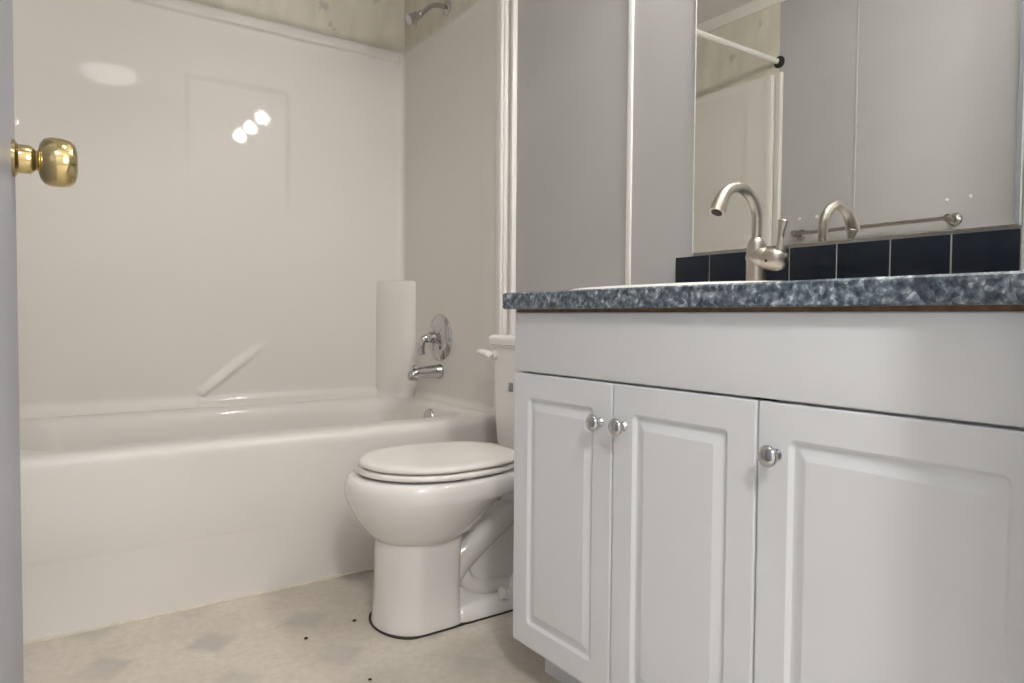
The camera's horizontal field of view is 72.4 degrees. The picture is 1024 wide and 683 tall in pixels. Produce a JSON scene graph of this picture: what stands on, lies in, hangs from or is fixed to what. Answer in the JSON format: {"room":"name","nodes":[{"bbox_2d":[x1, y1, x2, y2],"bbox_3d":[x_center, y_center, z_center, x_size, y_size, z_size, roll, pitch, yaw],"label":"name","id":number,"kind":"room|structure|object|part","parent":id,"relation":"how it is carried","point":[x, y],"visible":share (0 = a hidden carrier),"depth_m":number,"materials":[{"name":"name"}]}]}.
{"room":"bathroom","nodes":[
{"label":"bathroom","id":0,"kind":"room"},
{"bbox_2d":[23,570,560,682],"bbox_3d":[0.028,0.811,0.587,3.900,0.060,5.075,-1,2,-35],"label":"floor","id":1,"kind":"structure","parent":0,"point":[258,638],"depth_m":1.68,"materials":[{"name":"tile"}]},
{"bbox_2d":[12,0,510,645],"bbox_3d":[-0.877,-0.269,2.374,1.541,1.964,0.840,-1,2,-35],"label":"bathtub","id":2,"kind":"object","parent":1,"relation":"on","point":[259,233],"visible":0.93,"depth_m":2.55,"materials":[{"name":"white plastic"}]},
{"bbox_2d":[376,280,415,397],"bbox_3d":[-0.506,-0.010,3.039,0.142,0.508,0.142,-1,2,-35],"label":"corner shelf","id":3,"kind":"object","parent":2,"relation":"attached to","point":[395,299],"depth_m":3.02,"materials":[{"name":"white plastic"}]},
{"bbox_2d":[408,364,443,380],"bbox_3d":[-0.351,0.121,2.813,0.145,0.065,0.060,-1,2,-35],"label":"tub spout","id":4,"kind":"object","parent":2,"relation":"attached to","point":[431,371],"visible":1,"depth_m":2.80,"materials":[{"name":"silver metal"}]},
{"bbox_3d":[-0.333,0.304,2.790,0.020,0.074,0.074,-1,2,-35],"label":"overflow plate","id":5,"kind":"part","parent":2,"relation":"part of","materials":[{"name":"silver metal"}]},
{"bbox_2d":[418,314,451,360],"bbox_3d":[-0.331,-0.016,2.822,0.096,0.190,0.190,-1,2,-35],"label":"shower valve","id":6,"kind":"object","parent":2,"relation":"attached to","point":[438,337],"visible":1,"depth_m":2.80,"materials":[{"name":"silver metal"}]},
{"bbox_3d":[-0.355,0.013,2.811,0.044,0.086,0.030,0,2,-21],"label":"lever","id":7,"kind":"part","parent":6,"relation":"part of","materials":[{"name":"silver metal"}]},
{"bbox_2d":[344,334,521,639],"bbox_3d":[-0.105,0.358,1.964,0.749,0.748,0.461,-1,2,-35],"label":"toilet","id":8,"kind":"object","parent":1,"relation":"on","point":[439,516],"visible":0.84,"depth_m":1.78,"materials":[{"name":"ceramic"}]},
{"bbox_3d":[-0.203,0.333,1.884,0.432,0.023,0.352,-1,2,-35],"label":"seat","id":9,"kind":"part","parent":8,"relation":"part of","materials":[{"name":"plastic"}]},
{"bbox_3d":[-0.197,0.309,1.887,0.433,0.016,0.346,-1,2,-35],"label":"seat lid","id":10,"kind":"part","parent":8,"relation":"part of","materials":[{"name":"plastic"}]},
{"bbox_3d":[-0.079,0.042,2.204,0.037,0.035,0.079,-1,2,-35],"label":"flush lever","id":11,"kind":"part","parent":8,"relation":"part of","materials":[{"name":"plastic"}]},
{"bbox_3d":[0.123,-0.002,2.100,0.210,0.034,0.442,-1,2,-35],"label":"tank lid","id":12,"kind":"part","parent":8,"relation":"part of","materials":[{"name":"ceramic"}]},
{"bbox_3d":[0.124,0.177,2.108,0.186,0.320,0.416,-1,2,-35],"label":"tank","id":13,"kind":"part","parent":8,"relation":"part of","materials":[{"name":"ceramic"}]},
{"bbox_2d":[513,305,1023,682],"bbox_3d":[0.497,0.352,1.271,0.578,0.818,0.979,-1,2,-35],"label":"vanity cabinet","id":14,"kind":"object","parent":1,"relation":"on","point":[728,494],"visible":1,"depth_m":1.00,"materials":[{"name":"white wood"}]},
{"bbox_3d":[0.098,0.362,1.404,0.018,0.582,0.304,-1,2,-35],"label":"door","id":15,"kind":"part","parent":14,"relation":"part of","materials":[{"name":"white wood"}]},
{"bbox_3d":[0.151,0.148,1.281,0.030,0.032,0.032,-1,2,-35],"label":"knob","id":16,"kind":"part","parent":14,"relation":"part of","materials":[{"name":"silver metal"}]},
{"bbox_3d":[0.187,0.150,1.232,0.030,0.032,0.032,-1,2,-35],"label":"knob","id":17,"kind":"part","parent":14,"relation":"part of","materials":[{"name":"silver metal"}]},
{"bbox_3d":[0.274,0.372,1.154,0.018,0.582,0.299,-1,2,-35],"label":"door","id":18,"kind":"part","parent":14,"relation":"part of","materials":[{"name":"white wood"}]},
{"bbox_2d":[503,271,1023,308],"bbox_3d":[0.508,-0.074,1.255,0.569,0.035,1.025,-1,2,-35],"label":"countertop","id":19,"kind":"structure","parent":14,"relation":"on","point":[1005,287],"depth_m":0.92,"materials":[{"name":"stone"}]},
{"bbox_2d":[570,281,770,289],"bbox_3d":[0.387,-0.030,1.410,0.426,0.156,0.596,-1,2,-35],"label":"sink","id":20,"kind":"object","parent":19,"relation":"in","point":[713,282],"visible":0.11,"depth_m":1.22,"materials":[{"name":"white ceramic"}]},
{"bbox_2d":[709,182,788,280],"bbox_3d":[0.490,-0.220,1.442,0.174,0.224,0.105,-1,2,-35],"label":"faucet","id":21,"kind":"object","parent":19,"relation":"on","point":[759,258],"visible":0.91,"depth_m":1.46,"materials":[{"name":"silver metal"}]},
{"bbox_3d":[0.469,-0.275,1.458,0.159,0.115,0.032,-1,2,-35],"label":"spout","id":22,"kind":"part","parent":21,"relation":"part of","materials":[{"name":"silver metal"}]},
{"bbox_3d":[0.555,-0.215,1.444,0.025,0.077,0.032,-1,2,-35],"label":"handle","id":23,"kind":"part","parent":21,"relation":"part of","materials":[{"name":"silver metal"}]},
{"bbox_3d":[0.362,0.160,0.982,0.030,0.032,0.032,-1,2,-35],"label":"knob","id":24,"kind":"part","parent":14,"relation":"part of","materials":[{"name":"silver metal"}]},
{"bbox_3d":[0.468,0.383,0.878,0.018,0.582,0.368,-1,2,-35],"label":"door","id":25,"kind":"part","parent":14,"relation":"part of","materials":[{"name":"white wood"}]},
{"bbox_2d":[188,0,404,51],"bbox_3d":[-1.147,-0.473,2.753,1.745,2.340,0.100,-1,2,-35],"label":"wall","id":26,"kind":"structure","parent":0,"point":[377,23],"depth_m":2.95,"materials":[{"name":"paint"}]},
{"bbox_2d":[404,0,1023,313],"bbox_3d":[0.318,-0.440,2.101,0.100,2.340,2.855,-1,2,-35],"label":"wall","id":27,"kind":"structure","parent":0,"point":[572,55],"depth_m":2.09,"materials":[{"name":"paint"}]},
{"bbox_2d":[405,0,450,25],"bbox_3d":[-0.335,-1.300,2.760,0.186,0.138,0.060,-1,2,-35],"label":"shower","id":28,"kind":"object","parent":27,"relation":"attached to","point":[411,18],"visible":1,"depth_m":2.75,"materials":[{"name":"silver metal"}]},
{"bbox_3d":[-0.313,-1.313,2.775,0.124,0.073,0.019,-1,2,-35],"label":"arm","id":29,"kind":"part","parent":28,"relation":"part of","materials":[{"name":"silver metal"}]},
{"bbox_2d":[494,0,503,410],"bbox_3d":[-0.043,-0.671,2.471,0.016,1.848,0.037,-1,2,-35],"label":"trim","id":30,"kind":"structure","parent":27,"relation":"attached to","point":[500,3],"depth_m":2.46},
{"bbox_2d":[508,0,517,333],"bbox_3d":[-0.001,-0.454,2.453,0.016,2.340,0.032,-1,2,-35],"label":"trim","id":31,"kind":"structure","parent":27,"relation":"attached to","point":[514,3],"depth_m":2.44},
{"bbox_2d":[625,0,633,284],"bbox_3d":[0.333,-0.436,1.988,0.008,2.340,0.018,-1,2,-35],"label":"trim","id":32,"kind":"structure","parent":27,"relation":"attached to","point":[631,2],"depth_m":1.98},
{"bbox_2d":[675,228,1022,282],"bbox_3d":[0.658,-0.155,1.530,0.007,0.108,0.780,-1,2,-35],"label":"tile backsplash","id":33,"kind":"structure","parent":27,"relation":"attached to","point":[997,250],"depth_m":1.40,"materials":[{"name":"tile"}]},
{"bbox_2d":[692,0,1023,253],"bbox_3d":[0.678,-0.669,1.492,0.005,0.914,0.724,-1,2,-35],"label":"mirror","id":34,"kind":"object","parent":27,"relation":"attached to","point":[845,120],"visible":1,"depth_m":1.44,"materials":[{"name":"silver mirror"}]},
{"bbox_2d":[1021,203,1023,270],"bbox_3d":[0.897,-0.831,1.175,0.011,1.485,0.030,-1,2,-35],"label":"trim","id":35,"kind":"structure","parent":27,"relation":"attached to","point":[1022,265],"depth_m":1.20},
{"bbox_3d":[0.191,-0.380,0.328,3.700,2.340,0.100,-1,2,-35],"label":"wall","id":36,"kind":"structure","parent":0,"visible":0},
{"bbox_2d":[0,0,77,682],"bbox_3d":[-0.355,-0.241,0.491,0.096,2.018,0.775,-1,2,-33],"label":"door","id":37,"kind":"structure","parent":36,"relation":"in","point":[55,160],"depth_m":0.70,"materials":[{"name":"paint"}]},
{"bbox_3d":[-0.516,-0.199,0.775,0.061,0.054,0.054,-1,2,-33],"label":"knob","id":38,"kind":"part","parent":37,"relation":"part of","materials":[{"name":"gold metal"}]}
]}

